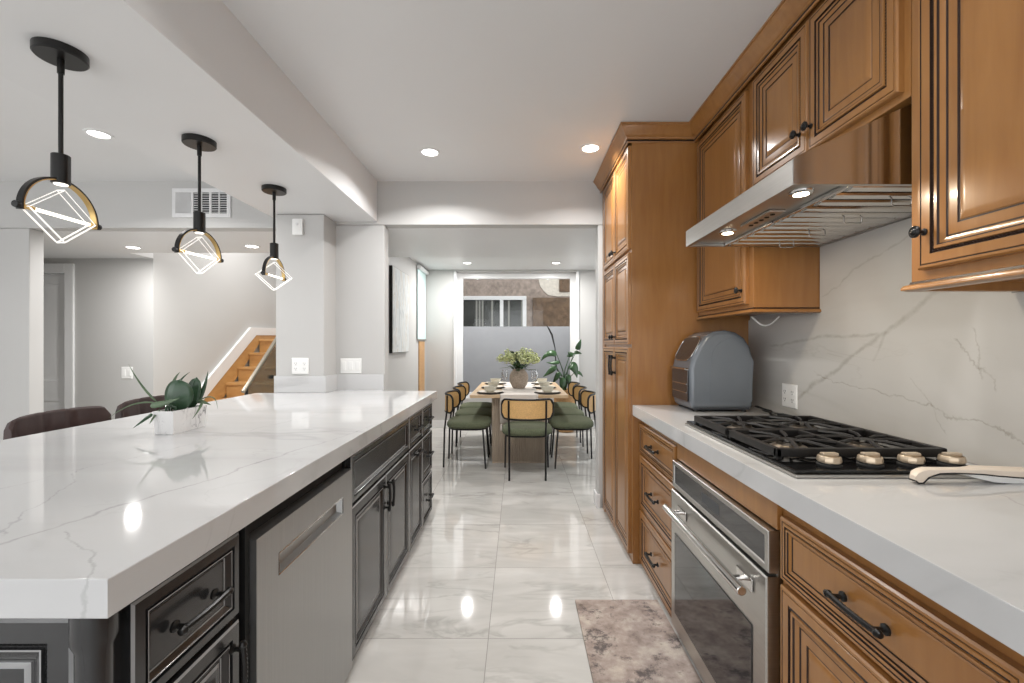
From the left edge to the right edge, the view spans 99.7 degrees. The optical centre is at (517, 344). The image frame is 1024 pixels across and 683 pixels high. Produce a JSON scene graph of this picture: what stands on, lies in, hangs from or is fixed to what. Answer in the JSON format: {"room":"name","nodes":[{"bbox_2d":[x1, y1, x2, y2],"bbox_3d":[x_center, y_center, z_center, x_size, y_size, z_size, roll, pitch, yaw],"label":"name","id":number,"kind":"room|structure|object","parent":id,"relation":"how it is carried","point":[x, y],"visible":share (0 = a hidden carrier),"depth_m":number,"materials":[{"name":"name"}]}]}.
{"room":"kitchen","nodes":[
{"label":"kitchen","id":0,"kind":"room"},
{"bbox_2d":[0,76,201,180],"bbox_3d":[-4.185,-1.338,0.405,4.630,0.100,6.010,0,0,0],"label":"ceiling","id":1,"kind":"structure","parent":0,"point":[28,121],"depth_m":2.87,"materials":[{"name":"paint"}]},
{"bbox_2d":[83,128,113,139],"bbox_3d":[-2.565,-1.285,2.643,0.140,0.006,0.140,0,0,0],"label":"recessed light","id":2,"kind":"object","parent":1,"relation":"in","point":[95,133],"visible":1,"depth_m":2.64,"materials":[{"name":"white paint"}]},
{"bbox_2d":[44,253,162,419],"bbox_3d":[-5.200,-0.513,4.680,2.600,3.600,0.120,0,0,0],"label":"wall","id":3,"kind":"structure","parent":0,"point":[119,301],"depth_m":4.62,"materials":[{"name":"paint"}]},
{"bbox_2d":[44,274,63,411],"bbox_3d":[-5.255,0.260,4.633,0.850,2.035,0.115,0,0,0],"label":"door","id":4,"kind":"structure","parent":3,"relation":"in","point":[53,283],"depth_m":4.66,"materials":[{"name":"white paint"}]},
{"bbox_2d":[44,263,74,408],"bbox_3d":[-5.255,0.212,4.607,1.040,2.150,0.025,0,0,0],"label":"door frame","id":5,"kind":"structure","parent":3,"relation":"in","point":[68,269],"depth_m":4.59,"materials":[{"name":"white paint"}]},
{"bbox_2d":[121,367,132,378],"bbox_3d":[-4.180,0.302,4.615,0.118,0.125,0.010,0,0,0],"label":"light switch","id":6,"kind":"object","parent":3,"relation":"attached to","point":[126,372],"visible":1,"depth_m":4.61,"materials":[{"name":"white plastic"}]},
{"bbox_2d":[42,231,275,257],"bbox_3d":[-4.030,-0.967,4.070,4.940,0.093,1.100,0,0,0],"label":"ceiling","id":7,"kind":"structure","parent":0,"point":[90,244],"depth_m":3.94,"materials":[{"name":"paint"}]},
{"bbox_2d":[123,246,142,248],"bbox_3d":[-3.640,-0.917,4.085,0.140,0.006,0.140,0,0,0],"label":"recessed light","id":8,"kind":"object","parent":7,"relation":"in","point":[131,247],"visible":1,"depth_m":4.08,"materials":[{"name":"white paint"}]},
{"bbox_2d":[243,244,259,247],"bbox_3d":[-2.487,-0.917,4.040,0.140,0.006,0.140,0,0,0],"label":"recessed light","id":9,"kind":"object","parent":7,"relation":"in","point":[245,245],"visible":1,"depth_m":4.04,"materials":[{"name":"white paint"}]},
{"bbox_2d":[0,0,376,221],"bbox_3d":[-1.490,-1.178,0.405,0.760,0.420,6.010,0,0,0],"label":"ceiling","id":10,"kind":"structure","parent":0,"point":[160,71],"depth_m":1.74,"materials":[{"name":"paint"}]},
{"bbox_2d":[11,37,101,242],"bbox_3d":[-1.508,-0.651,1.425,0.136,0.633,0.250,0,0,25],"label":"pendant lamp","id":11,"kind":"object","parent":10,"relation":"hanging from","point":[62,55],"visible":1,"depth_m":1.42,"materials":[{"name":"black metal"}]},
{"bbox_2d":[50,152,70,186],"bbox_3d":[-1.508,-0.576,1.425,0.048,0.098,0.048,0,0,0],"label":"socket","id":12,"kind":"object","parent":11,"relation":"attached to","point":[60,163],"depth_m":1.41,"materials":[{"name":"black metal"}]},
{"bbox_2d":[172,133,223,273],"bbox_3d":[-1.508,-0.651,2.045,0.136,0.633,0.268,0,0,0],"label":"pendant lamp","id":13,"kind":"object","parent":10,"relation":"hanging from","point":[200,143],"visible":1,"depth_m":2.03,"materials":[{"name":"black metal"}]},
{"bbox_2d":[193,211,205,233],"bbox_3d":[-1.508,-0.576,2.045,0.048,0.098,0.048,0,0,0],"label":"socket","id":14,"kind":"object","parent":13,"relation":"attached to","point":[199,218],"depth_m":2.03,"materials":[{"name":"black metal"}]},
{"bbox_2d":[256,184,291,290],"bbox_3d":[-1.508,-0.651,2.672,0.136,0.633,0.250,0,0,24],"label":"pendant lamp","id":15,"kind":"object","parent":10,"relation":"hanging from","point":[271,189],"visible":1,"depth_m":2.66,"materials":[{"name":"black metal"}]},
{"bbox_2d":[270,243,278,259],"bbox_3d":[-1.508,-0.576,2.672,0.048,0.098,0.048,0,0,0],"label":"socket","id":16,"kind":"object","parent":15,"relation":"attached to","point":[274,247],"depth_m":2.66,"materials":[{"name":"black metal"}]},
{"bbox_2d":[163,253,275,397],"bbox_3d":[-3.960,-0.513,6.070,0.120,3.600,2.660,0,0,0],"label":"wall","id":17,"kind":"structure","parent":0,"point":[205,314],"depth_m":5.46,"materials":[{"name":"paint"}]},
{"bbox_2d":[0,181,601,506],"bbox_3d":[-2.300,-0.051,3.465,8.400,2.675,0.110,0,0,0],"label":"wall","id":18,"kind":"structure","parent":0,"point":[361,247],"depth_m":3.41,"materials":[{"name":"paint"}]},
{"bbox_2d":[172,188,230,217],"bbox_3d":[-2.493,-1.115,3.404,0.458,0.228,0.012,0,0,0],"label":"air vent","id":19,"kind":"object","parent":18,"relation":"in","point":[215,203],"visible":0.89,"depth_m":3.40,"materials":[{"name":"metal"}]},
{"bbox_2d":[340,358,360,372],"bbox_3d":[-1.318,0.169,3.405,0.165,0.118,0.010,0,0,0],"label":"light switch","id":20,"kind":"object","parent":18,"relation":"attached to","point":[347,365],"visible":1,"depth_m":3.40,"materials":[{"name":"white plastic"}]},
{"bbox_2d":[594,489,599,507],"bbox_3d":[0.630,1.232,3.457,0.036,0.110,0.126,0,0,0],"label":"baseboard opening","id":21,"kind":"structure","parent":18,"relation":"attached to","point":[596,495],"depth_m":3.39,"materials":[{"name":"white paint"}]},
{"bbox_2d":[593,0,819,192],"bbox_3d":[0.820,-1.238,2.003,0.453,0.095,2.806,0,0,0],"label":"crown molding","id":22,"kind":"structure","parent":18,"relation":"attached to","point":[788,14],"depth_m":2.17,"materials":[{"name":"brown wood"}]},
{"bbox_2d":[276,214,335,375],"bbox_3d":[-1.619,0.160,3.362,0.361,2.255,0.316,0,0,0],"label":"wall column","id":23,"kind":"structure","parent":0,"point":[305,304],"depth_m":3.20,"materials":[{"name":"paint"}]},
{"bbox_2d":[292,219,302,234],"bbox_3d":[-1.627,-0.868,3.190,0.077,0.120,0.027,0,0,0],"label":"wall sensor","id":24,"kind":"object","parent":23,"relation":"attached to","point":[297,224],"visible":1,"depth_m":3.18,"materials":[{"name":"white plastic"}]},
{"bbox_2d":[292,358,308,373],"bbox_3d":[-1.613,0.160,3.200,0.125,0.118,0.009,0,0,0],"label":"wall outlet","id":25,"kind":"object","parent":23,"relation":"attached to","point":[299,365],"visible":1,"depth_m":3.20,"materials":[{"name":"white plastic"}]},
{"bbox_2d":[274,374,383,392],"bbox_3d":[-1.427,0.309,3.297,0.757,0.155,0.203,0,0,-29],"label":"backsplash strip","id":26,"kind":"object","parent":23,"relation":"attached to","point":[328,383],"visible":0.84,"depth_m":3.21,"materials":[{"name":"white stone"}]},
{"bbox_2d":[388,257,418,390],"bbox_3d":[-1.504,-0.013,5.120,0.113,2.600,3.200,0,0,0],"label":"wall","id":27,"kind":"structure","parent":0,"point":[403,366],"depth_m":5.76,"materials":[{"name":"paint"}]},
{"bbox_2d":[389,265,408,352],"bbox_3d":[-1.427,-0.397,5.215,0.040,0.987,0.730,0,0,0],"label":"painting","id":28,"kind":"object","parent":27,"relation":"attached to","point":[398,280],"visible":1,"depth_m":5.09,"materials":[{"name":"white fabric"}]},
{"bbox_2d":[418,341,424,390],"bbox_3d":[-1.438,0.565,6.445,0.016,1.225,0.350,0,0,0],"label":"wood panel","id":29,"kind":"object","parent":27,"relation":"attached to","point":[421,344],"visible":0.56,"depth_m":6.40,"materials":[{"name":"brown wood"}]},
{"bbox_2d":[388,228,595,256],"bbox_3d":[0.227,-1.129,4.095,3.347,0.368,1.150,0,0,0],"label":"wall","id":30,"kind":"structure","parent":0,"point":[402,242],"depth_m":4.00,"materials":[{"name":"paint"}]},
{"bbox_2d":[222,0,781,180],"bbox_3d":[0.395,-1.338,0.405,3.010,0.100,6.010,0,0,0],"label":"ceiling","id":31,"kind":"structure","parent":0,"point":[505,90],"depth_m":2.03,"materials":[{"name":"paint"}]},
{"bbox_2d":[419,147,440,156],"bbox_3d":[-0.589,-1.285,2.890,0.140,0.006,0.140,0,0,0],"label":"recessed light","id":32,"kind":"object","parent":31,"relation":"in","point":[427,151],"visible":1,"depth_m":2.89,"materials":[{"name":"white paint"}]},
{"bbox_2d":[580,143,600,152],"bbox_3d":[0.475,-1.285,2.830,0.140,0.006,0.140,0,0,0],"label":"recessed light","id":33,"kind":"object","parent":31,"relation":"in","point":[589,147],"visible":1,"depth_m":2.82,"materials":[{"name":"white paint"}]},
{"bbox_2d":[410,257,595,269],"bbox_3d":[0.227,-1.238,5.695,3.347,0.150,2.050,0,0,0],"label":"ceiling","id":34,"kind":"structure","parent":0,"point":[429,263],"depth_m":6.20,"materials":[{"name":"paint"}]},
{"bbox_2d":[425,270,595,422],"bbox_3d":[0.170,-0.013,6.850,3.460,2.600,0.260,0,0,0],"label":"wall","id":35,"kind":"structure","parent":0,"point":[439,343],"depth_m":6.72,"materials":[{"name":"paint"}]},
{"bbox_2d":[417,264,428,340],"bbox_3d":[-1.410,-0.598,6.420,0.060,1.079,0.560,0,0,0],"label":"roller shade","id":36,"kind":"object","parent":35,"relation":"attached to","point":[422,272],"visible":1,"depth_m":6.39,"materials":[{"name":"white fabric"}]},
{"bbox_2d":[432,420,594,426],"bbox_3d":[0.227,1.232,6.713,3.347,0.110,0.015,0,0,0],"label":"baseboard","id":37,"kind":"structure","parent":35,"relation":"attached to","point":[435,423],"depth_m":6.71,"materials":[{"name":"white paint"}]},
{"bbox_2d":[454,271,578,415],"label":"window","id":38,"kind":"structure","parent":35,"relation":"attached to","point":[478,347],"depth_m":6.89,"materials":[{"name":"white paint"}]},
{"bbox_2d":[345,427,704,682],"bbox_3d":[-2.300,1.347,2.500,8.400,0.120,10.200,0,0,0],"label":"floor","id":39,"kind":"structure","parent":0,"point":[487,590],"depth_m":2.41,"materials":[{"name":"tile"}]},
{"bbox_2d":[3,406,111,439],"bbox_3d":[-2.038,0.801,2.085,0.442,0.973,0.456,0,0,0],"label":"bar stool","id":40,"kind":"object","parent":39,"relation":"on","point":[51,420],"visible":0.23,"depth_m":2.07,"materials":[{"name":"brown leather"}]},
{"bbox_2d":[0,532,247,682],"bbox_3d":[-0.959,0.854,0.854,0.682,0.867,0.373,0,0,0],"label":"base cabinet","id":41,"kind":"object","parent":39,"relation":"on","point":[184,629],"visible":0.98,"depth_m":0.79,"materials":[{"name":"black paint"}]},
{"bbox_2d":[115,395,167,418],"bbox_3d":[-2.038,0.801,2.600,0.442,0.973,0.456,0,0,0],"label":"bar stool","id":42,"kind":"object","parent":39,"relation":"on","point":[143,408],"visible":0.18,"depth_m":2.51,"materials":[{"name":"brown leather"}]},
{"bbox_2d":[197,327,275,403],"bbox_3d":[-3.322,0.507,6.008,1.154,1.560,2.525,0,0,0],"label":"staircase","id":43,"kind":"structure","parent":39,"relation":"on","point":[220,382],"depth_m":5.94,"materials":[{"name":"brown wood"}]},
{"bbox_2d":[241,337,275,394],"bbox_3d":[-2.710,0.005,5.280,0.080,2.565,2.065,0,0,0],"label":"stair handrail","id":44,"kind":"object","parent":39,"relation":"on","point":[261,380],"visible":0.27,"depth_m":4.63,"materials":[{"name":"metal"}]},
{"bbox_2d":[237,462,351,682],"bbox_3d":[-0.971,0.854,1.364,0.658,0.866,0.636,0,0,0],"label":"dishwasher","id":45,"kind":"object","parent":39,"relation":"on","point":[294,616],"visible":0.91,"depth_m":1.30,"materials":[{"name":"metal"}]},
{"bbox_2d":[342,418,408,660],"bbox_3d":[-0.959,0.854,2.144,0.682,0.867,0.912,0,0,0],"label":"base cabinet","id":46,"kind":"object","parent":39,"relation":"on","point":[380,469],"visible":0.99,"depth_m":2.02,"materials":[{"name":"black paint"}]},
{"bbox_2d":[0,390,436,618],"bbox_3d":[-1.278,0.388,2.023,1.305,0.062,2.730,0,0,0],"label":"countertop","id":47,"kind":"structure","parent":46,"relation":"on","point":[94,517],"depth_m":1.10,"materials":[{"name":"white stone"}]},
{"bbox_2d":[109,365,217,433],"bbox_3d":[-1.446,0.216,1.780,0.291,0.280,0.241,0,0,0],"label":"potted plant","id":48,"kind":"object","parent":47,"relation":"on","point":[183,413],"visible":1,"depth_m":1.78,"materials":[{"name":"green plant"}]},
{"bbox_2d":[406,409,423,551],"bbox_3d":[-0.959,0.854,2.781,0.682,0.867,0.358,0,0,0],"label":"base cabinet","id":49,"kind":"object","parent":39,"relation":"on","point":[415,450],"visible":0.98,"depth_m":2.77,"materials":[{"name":"black paint"}]},
{"bbox_2d":[420,402,433,526],"bbox_3d":[-0.959,0.854,3.131,0.682,0.867,0.338,0,0,0],"label":"base cabinet","id":50,"kind":"object","parent":39,"relation":"on","point":[427,495],"visible":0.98,"depth_m":3.13,"materials":[{"name":"black paint"}]},
{"bbox_2d":[443,390,491,468],"bbox_3d":[-0.543,0.901,4.700,0.505,0.773,0.514,0,0,0],"label":"dining chair","id":51,"kind":"object","parent":39,"relation":"on","point":[452,397],"visible":1,"depth_m":4.52,"materials":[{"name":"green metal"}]},
{"bbox_2d":[451,385,491,454],"bbox_3d":[-0.543,0.901,5.270,0.505,0.773,0.514,0,0,0],"label":"dining chair","id":52,"kind":"object","parent":39,"relation":"on","point":[462,389],"visible":0.59,"depth_m":5.16,"materials":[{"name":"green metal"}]},
{"bbox_2d":[457,381,491,443],"bbox_3d":[-0.563,0.901,5.830,0.505,0.773,0.514,0,0,0],"label":"dining chair","id":53,"kind":"object","parent":39,"relation":"on","point":[465,383],"visible":0.43,"depth_m":5.75,"materials":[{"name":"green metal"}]},
{"bbox_2d":[470,382,567,462],"bbox_3d":[0.010,0.912,5.375,1.050,0.750,1.550,0,0,0],"label":"dining table","id":54,"kind":"object","parent":39,"relation":"on","point":[522,450],"visible":0.54,"depth_m":4.69,"materials":[{"name":"brown wood"}]},
{"bbox_2d":[477,390,503,394],"bbox_3d":[-0.305,0.525,4.760,0.300,0.023,0.300,0,0,0],"label":"dinner plate","id":55,"kind":"object","parent":54,"relation":"on","point":[480,391],"visible":0.85,"depth_m":4.68,"materials":[{"name":"white ceramic"}]},
{"bbox_2d":[484,386,496,391],"bbox_3d":[-0.305,0.494,4.760,0.144,0.062,0.144,0,0,0],"label":"bowl","id":56,"kind":"object","parent":55,"relation":"on","point":[487,388],"visible":0.88,"depth_m":4.71,"materials":[{"name":"beige ceramic"}]},
{"bbox_2d":[481,385,504,388],"bbox_3d":[-0.305,0.525,5.330,0.300,0.023,0.300,0,0,0],"label":"dinner plate","id":57,"kind":"object","parent":54,"relation":"on","point":[498,386],"visible":0.47,"depth_m":5.31,"materials":[{"name":"white ceramic"}]},
{"bbox_2d":[488,382,498,385],"bbox_3d":[-0.305,0.494,5.330,0.144,0.062,0.144,0,0,0],"label":"bowl","id":58,"kind":"object","parent":57,"relation":"on","point":[489,383],"visible":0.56,"depth_m":5.28,"materials":[{"name":"beige ceramic"}]},
{"bbox_2d":[500,382,537,430],"bbox_3d":[0.013,0.722,5.349,0.409,0.380,1.562,0,0,0],"label":"table runner","id":59,"kind":"object","parent":54,"relation":"on","point":[509,391],"visible":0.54,"depth_m":4.69,"materials":[{"name":"fabric"}]},
{"bbox_2d":[496,347,539,388],"bbox_3d":[0.020,0.282,5.265,0.507,0.500,0.499,0,0,27],"label":"flower vase","id":60,"kind":"object","parent":59,"relation":"on","point":[518,378],"visible":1,"depth_m":5.18,"materials":[{"name":"ceramic"}]},
{"bbox_2d":[532,385,555,388],"bbox_3d":[0.325,0.525,5.330,0.300,0.023,0.300,0,0,0],"label":"dinner plate","id":61,"kind":"object","parent":54,"relation":"on","point":[536,386],"visible":0.43,"depth_m":5.31,"materials":[{"name":"white ceramic"}]},
{"bbox_2d":[539,382,549,385],"bbox_3d":[0.325,0.494,5.330,0.144,0.062,0.144,0,0,0],"label":"bowl","id":62,"kind":"object","parent":61,"relation":"on","point":[540,383],"visible":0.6,"depth_m":5.28,"materials":[{"name":"beige ceramic"}]},
{"bbox_2d":[534,390,560,394],"bbox_3d":[0.325,0.525,4.760,0.300,0.023,0.300,0,0,0],"label":"dinner plate","id":63,"kind":"object","parent":54,"relation":"on","point":[537,391],"visible":0.82,"depth_m":4.68,"materials":[{"name":"white ceramic"}]},
{"bbox_2d":[541,386,553,391],"bbox_3d":[0.325,0.494,4.760,0.144,0.062,0.144,0,0,0],"label":"bowl","id":64,"kind":"object","parent":63,"relation":"on","point":[544,388],"visible":0.86,"depth_m":4.71,"materials":[{"name":"beige ceramic"}]},
{"bbox_3d":[0.325,0.525,5.880,0.300,0.023,0.300,0,0,0],"label":"dinner plate","id":65,"kind":"object","parent":54,"relation":"on","visible":0},
{"bbox_2d":[537,378,546,381],"bbox_3d":[0.325,0.494,5.880,0.144,0.062,0.144,0,0,0],"label":"bowl","id":66,"kind":"object","parent":65,"relation":"on","point":[538,379],"visible":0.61,"depth_m":5.83,"materials":[{"name":"beige ceramic"}]},
{"bbox_3d":[-0.305,0.525,5.880,0.300,0.023,0.300,0,0,0],"label":"dinner plate","id":67,"kind":"object","parent":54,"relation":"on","visible":0},
{"bbox_2d":[490,378,500,381],"bbox_3d":[-0.305,0.494,5.880,0.144,0.062,0.144,0,0,0],"label":"bowl","id":68,"kind":"object","parent":67,"relation":"on","point":[492,379],"visible":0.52,"depth_m":5.83,"materials":[{"name":"beige ceramic"}]},
{"bbox_2d":[501,398,553,480],"bbox_3d":[0.090,0.901,4.317,0.514,0.773,0.505,0,0,0],"label":"dining chair","id":69,"kind":"object","parent":39,"relation":"on","point":[527,415],"visible":1,"depth_m":4.11,"materials":[{"name":"green fabric"}]},
{"bbox_2d":[541,326,582,432],"bbox_3d":[0.652,0.498,6.366,0.535,1.578,0.379,0,0,-39],"label":"potted plant","id":70,"kind":"object","parent":39,"relation":"on","point":[573,367],"visible":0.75,"depth_m":6.32,"materials":[{"name":"green plant"}]},
{"bbox_2d":[548,381,580,442],"bbox_3d":[0.583,0.901,5.830,0.505,0.773,0.514,0,0,0],"label":"dining chair","id":71,"kind":"object","parent":39,"relation":"on","point":[571,384],"visible":0.44,"depth_m":5.75,"materials":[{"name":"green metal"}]},
{"bbox_2d":[548,385,587,454],"bbox_3d":[0.583,0.901,5.270,0.505,0.773,0.514,0,0,0],"label":"dining chair","id":72,"kind":"object","parent":39,"relation":"on","point":[577,389],"visible":0.57,"depth_m":5.15,"materials":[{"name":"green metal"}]},
{"bbox_2d":[549,390,595,468],"bbox_3d":[0.593,0.901,4.700,0.505,0.773,0.514,0,0,0],"label":"dining chair","id":73,"kind":"object","parent":39,"relation":"on","point":[587,397],"visible":0.96,"depth_m":4.52,"materials":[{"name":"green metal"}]},
{"bbox_2d":[575,600,701,682],"bbox_3d":[0.491,1.282,1.357,0.413,0.010,1.615,0,0,0],"label":"runner rug","id":74,"kind":"object","parent":39,"relation":"on","point":[626,641],"visible":1,"depth_m":1.84,"materials":[{"name":"beige fabric"}]},
{"bbox_2d":[632,416,678,617],"bbox_3d":[1.021,0.854,2.246,0.703,0.867,0.616,0,0,0],"label":"base cabinet","id":75,"kind":"object","parent":39,"relation":"on","point":[654,453],"visible":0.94,"depth_m":2.27,"materials":[{"name":"brown wood"}]},
{"bbox_2d":[602,139,749,560],"bbox_3d":[0.995,0.000,2.981,0.756,2.574,0.849,0,0,0],"label":"pantry cabinet","id":76,"kind":"object","parent":39,"relation":"on","point":[649,199],"visible":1,"depth_m":2.56,"materials":[{"name":"brown wood"}]},
{"bbox_2d":[677,443,782,529],"bbox_3d":[1.043,0.854,1.562,0.660,0.867,0.748,0,0,0],"label":"base cabinet","id":77,"kind":"object","parent":39,"relation":"on","point":[764,508],"visible":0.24,"depth_m":1.42,"materials":[{"name":"brown wood"}]},
{"bbox_2d":[662,460,782,682],"bbox_3d":[0.962,0.881,1.561,0.676,0.732,0.738,0,0,0],"label":"wall oven","id":78,"kind":"object","parent":77,"relation":"in","point":[726,580],"visible":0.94,"depth_m":1.43,"materials":[{"name":"metal"}]},
{"bbox_2d":[780,508,1023,682],"bbox_3d":[1.021,0.854,0.873,0.703,0.867,0.626,0,0,0],"label":"base cabinet","id":79,"kind":"object","parent":39,"relation":"on","point":[844,618],"visible":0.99,"depth_m":0.89,"materials":[{"name":"brown wood"}]},
{"bbox_2d":[633,405,1023,655],"bbox_3d":[1.026,0.388,1.028,0.697,0.062,3.055,0,0,0],"label":"countertop","id":80,"kind":"structure","parent":79,"relation":"on","point":[958,543],"depth_m":0.88,"materials":[{"name":"white stone"}]},
{"bbox_2d":[670,330,753,411],"bbox_3d":[1.058,0.140,2.397,0.357,0.432,0.276,0,0,0],"label":"bread box","id":81,"kind":"object","parent":80,"relation":"on","point":[712,370],"visible":1,"depth_m":2.26,"materials":[{"name":"grey metal"}]},
{"bbox_2d":[677,403,748,409],"bbox_3d":[1.075,0.332,2.393,0.300,0.026,0.245,0,0,0],"label":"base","id":82,"kind":"object","parent":81,"relation":"attached to","point":[695,406],"depth_m":2.27,"materials":[{"name":"grey plastic"}]},
{"bbox_2d":[755,405,788,414],"bbox_3d":[1.286,0.340,2.183,0.070,0.033,0.275,0,0,0],"label":"power cord","id":83,"kind":"object","parent":80,"relation":"on","point":[770,412],"visible":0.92,"depth_m":2.19,"materials":[{"name":"black rubber"}]},
{"bbox_2d":[685,415,973,477],"bbox_3d":[1.000,0.328,1.530,0.524,0.058,0.764,0,0,0],"label":"gas cooktop","id":84,"kind":"object","parent":80,"relation":"in","point":[798,446],"visible":0.98,"depth_m":1.32,"materials":[{"name":"metal"}]},
{"bbox_2d":[908,465,1023,483],"bbox_3d":[1.170,0.337,1.121,0.321,0.040,0.046,0,0,0],"label":"utensil","id":85,"kind":"object","parent":80,"relation":"on","point":[998,474],"visible":1,"depth_m":1.10,"materials":[{"name":"white"}]},
{"bbox_2d":[750,313,814,319],"bbox_3d":[1.450,-0.001,0.405,0.150,2.575,6.010,0,0,0],"label":"wall","id":86,"kind":"structure","parent":0,"point":[772,315],"depth_m":2.31,"materials":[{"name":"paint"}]},
{"bbox_2d":[696,76,820,319],"bbox_3d":[1.193,-0.715,2.246,0.360,1.143,0.610,0,0,0],"label":"upper cabinet","id":87,"kind":"object","parent":86,"relation":"attached to","point":[731,281],"visible":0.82,"depth_m":2.07,"materials":[{"name":"brown wood"}]},
{"bbox_2d":[751,316,778,325],"bbox_3d":[1.260,-0.118,2.200,0.146,0.052,0.008,0,0,0],"label":"cable","id":88,"kind":"object","parent":87,"relation":"hanging from","point":[752,317],"visible":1,"depth_m":2.20,"materials":[{"name":"plastic"}]},
{"bbox_2d":[686,104,911,247],"bbox_3d":[1.065,-0.542,1.571,0.613,0.256,0.764,0,0,0],"label":"range hood","id":89,"kind":"object","parent":86,"relation":"attached to","point":[858,181],"visible":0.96,"depth_m":1.33,"materials":[{"name":"metal"}]},
{"bbox_2d":[718,229,736,234],"bbox_3d":[0.842,-0.451,1.735,0.067,0.008,0.067,0,0,8],"label":"lamp","id":90,"kind":"object","parent":89,"relation":"on","point":[723,231],"depth_m":1.72,"materials":[{"name":"white"}]},
{"bbox_2d":[788,188,814,196],"bbox_3d":[0.842,-0.451,1.285,0.067,0.008,0.067,0,0,8],"label":"lamp","id":91,"kind":"object","parent":89,"relation":"on","point":[795,192],"depth_m":1.27,"materials":[{"name":"white"}]},
{"bbox_2d":[752,0,911,185],"bbox_3d":[1.193,-0.981,1.564,0.360,0.611,0.780,0,0,0],"label":"upper cabinet","id":92,"kind":"object","parent":86,"relation":"attached to","point":[846,66],"visible":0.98,"depth_m":1.46,"materials":[{"name":"brown wood"}]},
{"bbox_2d":[748,217,1023,466],"bbox_3d":[1.369,-0.042,1.028,0.012,0.796,3.055,0,0,0],"label":"backsplash","id":93,"kind":"structure","parent":86,"relation":"attached to","point":[940,369],"depth_m":1.56,"materials":[{"name":"stone"}]},
{"bbox_2d":[782,383,797,408],"bbox_3d":[1.359,0.257,2.165,0.009,0.118,0.118,0,0,0],"label":"wall outlet","id":94,"kind":"object","parent":93,"relation":"attached to","point":[789,391],"visible":1,"depth_m":2.15,"materials":[{"name":"white plastic"}]},
{"bbox_2d":[790,389,794,395],"bbox_3d":[1.356,0.237,2.135,0.002,0.029,0.033,0,0,0],"label":"receptacle","id":95,"kind":"object","parent":94,"relation":"attached to","point":[792,391],"depth_m":2.13,"materials":[{"name":"white plastic"}]},
{"bbox_2d":[790,397,794,403],"bbox_3d":[1.356,0.277,2.135,0.002,0.029,0.033,0,0,0],"label":"receptacle","id":96,"kind":"object","parent":94,"relation":"attached to","point":[792,399],"depth_m":2.13,"materials":[{"name":"white plastic"}]},
{"bbox_2d":[901,0,1023,291],"bbox_3d":[1.193,-0.715,0.944,0.360,1.143,0.487,0,0,0],"label":"upper cabinet","id":97,"kind":"object","parent":86,"relation":"attached to","point":[966,232],"visible":1,"depth_m":1.02,"materials":[{"name":"brown wood"}]},
{"label":"outside","id":98,"kind":"structure","parent":0,"visible":0},
{"bbox_3d":[0.000,1.407,8.300,12.000,0.040,1.400,0,0,0],"label":"floor","id":99,"kind":"structure","parent":98,"visible":0},
{"bbox_2d":[463,279,569,325],"bbox_3d":[0.000,-0.763,8.670,10.000,4.300,0.260,0,0,0],"label":"house","id":100,"kind":"structure","parent":99,"relation":"on","point":[486,302],"depth_m":8.58,"materials":[{"name":"brown paint"}]},
{"bbox_2d":[476,300,522,325],"bbox_3d":[-0.372,-0.313,8.576,0.935,1.140,0.005,0,0,0],"label":"blind","id":101,"kind":"object","parent":100,"relation":"hanging from","point":[488,312],"depth_m":8.58,"materials":[{"name":"grey fabric"}]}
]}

